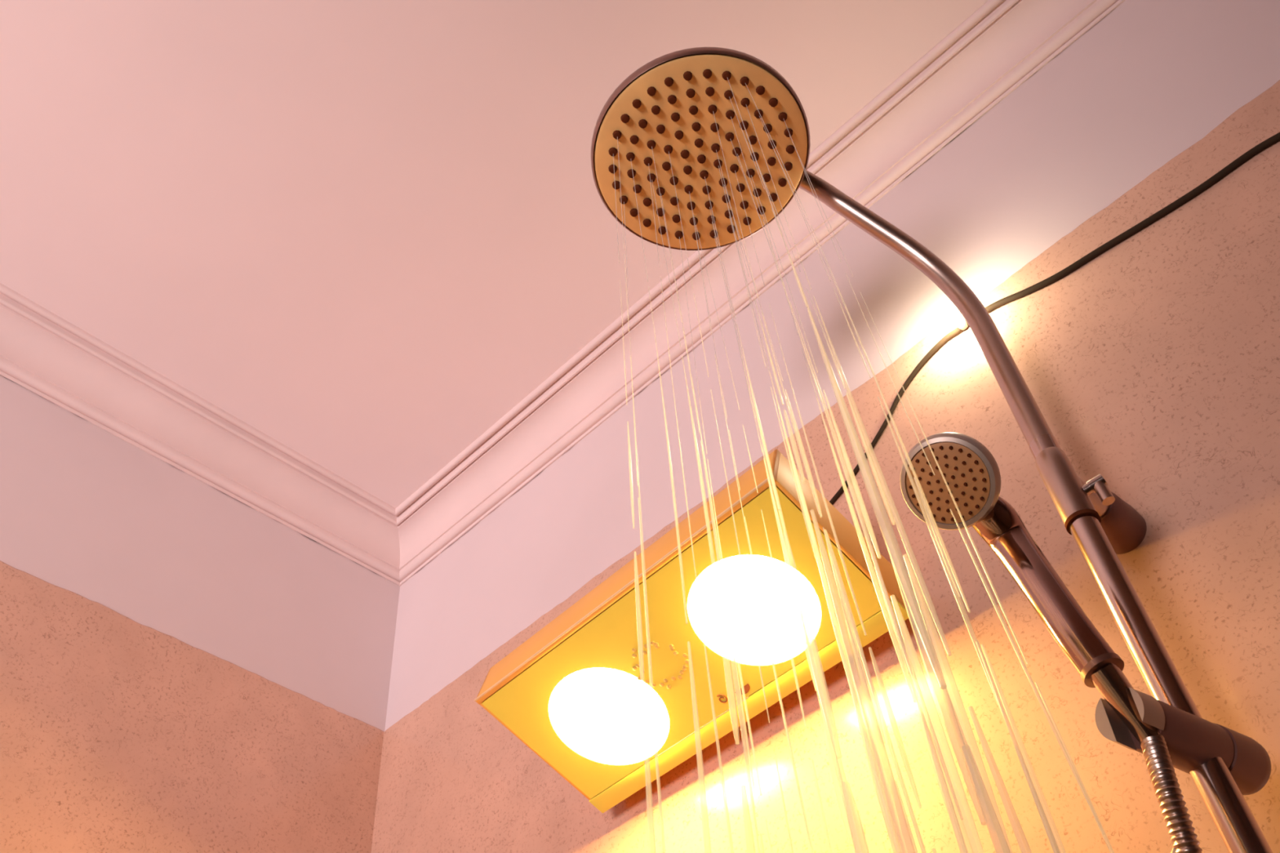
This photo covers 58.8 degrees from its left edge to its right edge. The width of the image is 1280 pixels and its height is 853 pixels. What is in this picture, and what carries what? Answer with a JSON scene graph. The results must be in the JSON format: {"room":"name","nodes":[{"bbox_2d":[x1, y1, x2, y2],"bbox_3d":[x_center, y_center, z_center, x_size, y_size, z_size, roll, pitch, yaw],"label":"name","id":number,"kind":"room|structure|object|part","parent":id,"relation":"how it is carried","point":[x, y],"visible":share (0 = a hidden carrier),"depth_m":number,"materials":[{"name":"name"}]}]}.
{"room":"bathroom shower","nodes":[
{"label":"bathroom shower","id":0,"kind":"room"},
{"bbox_2d":[0,375,399,852],"bbox_3d":[-1.263,0.424,0.204,0.104,2.626,2.700,-38,-56,25],"label":"wall","id":1,"kind":"structure","parent":0,"point":[184,668],"depth_m":1.42,"materials":[{"name":"paint"}]},
{"bbox_2d":[0,283,399,586],"bbox_3d":[-1.267,-0.439,1.147,0.070,0.077,2.600,-38,-56,25],"label":"trim","id":2,"kind":"structure","parent":1,"relation":"attached to","point":[42,353],"depth_m":1.61,"materials":[{"name":"paint"}]},
{"bbox_2d":[0,0,988,508],"bbox_3d":[-0.375,-1.208,0.678,2.800,0.100,2.800,-38,-56,25],"label":"ceiling","id":3,"kind":"structure","parent":0,"point":[362,233],"depth_m":1.41,"materials":[{"name":"paint"}]},
{"bbox_2d":[371,0,1279,852],"bbox_3d":[0.673,0.364,0.350,2.800,2.626,0.104,-38,-56,25],"label":"wall","id":4,"kind":"structure","parent":0,"point":[1153,364],"depth_m":1.08,"materials":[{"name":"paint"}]},
{"bbox_2d":[474,448,911,813],"bbox_3d":[0.045,0.203,1.080,0.200,0.134,0.394,34,-60,-30],"label":"light fixture","id":5,"kind":"object","parent":4,"relation":"attached to","point":[765,588],"visible":1,"depth_m":1.03,"materials":[{"name":"gold metal"}]},
{"bbox_2d":[549,667,669,763],"bbox_3d":[-0.030,0.274,1.100,0.119,0.057,0.112,-38,-56,25],"label":"lamp","id":6,"kind":"object","parent":5,"relation":"attached to","point":[597,715],"depth_m":1.09,"materials":[{"name":"white glass"}]},
{"bbox_2d":[687,555,821,663],"bbox_3d":[0.101,0.158,1.016,0.119,0.057,0.112,-38,-56,25],"label":"lamp","id":7,"kind":"object","parent":5,"relation":"attached to","point":[742,609],"depth_m":1.00,"materials":[{"name":"white glass"}]},
{"bbox_2d":[395,0,1125,586],"bbox_3d":[0.516,-0.519,1.260,2.600,0.077,0.070,-38,-56,25],"label":"trim","id":8,"kind":"structure","parent":4,"relation":"attached to","point":[1002,44],"depth_m":1.50,"materials":[{"name":"paint"}]},
{"bbox_2d":[799,169,1272,852],"bbox_3d":[0.272,0.227,0.595,0.362,1.434,0.073,22,-54,-23],"label":"shower column","id":9,"kind":"structure","parent":4,"relation":"attached to","point":[1103,526],"depth_m":0.83,"materials":[{"name":"silver metal"}]},
{"bbox_2d":[591,46,810,250],"bbox_3d":[0.053,-0.262,1.045,0.198,0.073,0.198,-38,-56,25],"label":"shower head","id":10,"kind":"object","parent":9,"relation":"attached to","point":[697,148],"visible":1,"depth_m":1.01,"materials":[{"name":"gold metal"}]},
{"bbox_3d":[0.183,-0.134,0.981,0.266,0.367,0.027,14,-52,-18],"label":"overhead arm","id":11,"kind":"part","parent":9,"relation":"part of","materials":[{"name":"silver metal"}]},
{"bbox_3d":[0.323,0.049,0.831,0.019,0.011,0.008,-30,-52,19],"label":"screw stem","id":12,"kind":"part","parent":9,"relation":"part of","materials":[{"name":"silver metal"}]},
{"bbox_3d":[0.335,0.048,0.873,0.024,0.024,0.060,-38,-56,25],"label":"bracket stem","id":13,"kind":"part","parent":9,"relation":"part of","materials":[{"name":"silver metal"}]},
{"bbox_3d":[0.335,0.048,0.821,0.010,0.019,0.010,-38,-56,25],"label":"screw handle","id":14,"kind":"part","parent":9,"relation":"part of","materials":[{"name":"silver metal"}]},
{"bbox_2d":[1094,687,1271,795],"bbox_3d":[0.324,0.188,0.674,0.124,0.036,0.036,24,-55,-25],"label":"holder","id":15,"kind":"object","parent":9,"relation":"attached to","point":[1192,740],"visible":0.84,"depth_m":0.66,"materials":[{"name":"plastic"}]},
{"bbox_2d":[899,431,1159,744],"bbox_3d":[0.232,0.100,0.708,0.070,0.212,0.107,-38,-56,25],"label":"shower","id":16,"kind":"object","parent":15,"relation":"attached to","point":[949,481],"visible":1,"depth_m":0.74,"materials":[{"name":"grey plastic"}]},
{"bbox_3d":[0.252,0.098,0.721,0.048,0.152,0.042,-38,-56,25],"label":"handle","id":17,"kind":"part","parent":16,"relation":"part of","materials":[{"name":"silver metal"}]},
{"bbox_2d":[1140,734,1202,852],"bbox_3d":[0.386,0.450,0.393,0.186,0.754,0.047,20,-54,-22],"label":"shower hose","id":18,"kind":"object","parent":16,"relation":"hanging from","point":[1159,765],"visible":1,"depth_m":0.61,"materials":[{"name":"silver metal"}]},
{"bbox_3d":[0.358,0.203,0.691,0.041,0.036,0.036,25,-56,-25],"label":"clamp knob","id":19,"kind":"part","parent":15,"relation":"part of","materials":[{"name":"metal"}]},
{"bbox_2d":[829,132,1279,505],"bbox_3d":[0.712,-0.492,1.019,1.552,0.570,0.011,-38,-56,25],"label":"power cable","id":20,"kind":"object","parent":4,"relation":"attached to","point":[1274,139],"visible":0.87,"depth_m":1.09,"materials":[{"name":"black rubber"}]},
{"bbox_2d":[942,308,968,330],"bbox_3d":[0.320,-0.108,1.153,0.017,0.017,0.033,-38,-56,25],"label":"bulb","id":21,"kind":"object","parent":20,"relation":"attached to","point":[952,317],"visible":1,"depth_m":1.15,"materials":[{"name":"white glass"}]},
{"bbox_3d":[0.316,-0.110,1.150,0.017,0.017,0.022,-38,-56,25],"label":"bulb glass","id":22,"kind":"part","parent":21,"relation":"part of","materials":[{"name":"white glass"}]}
]}

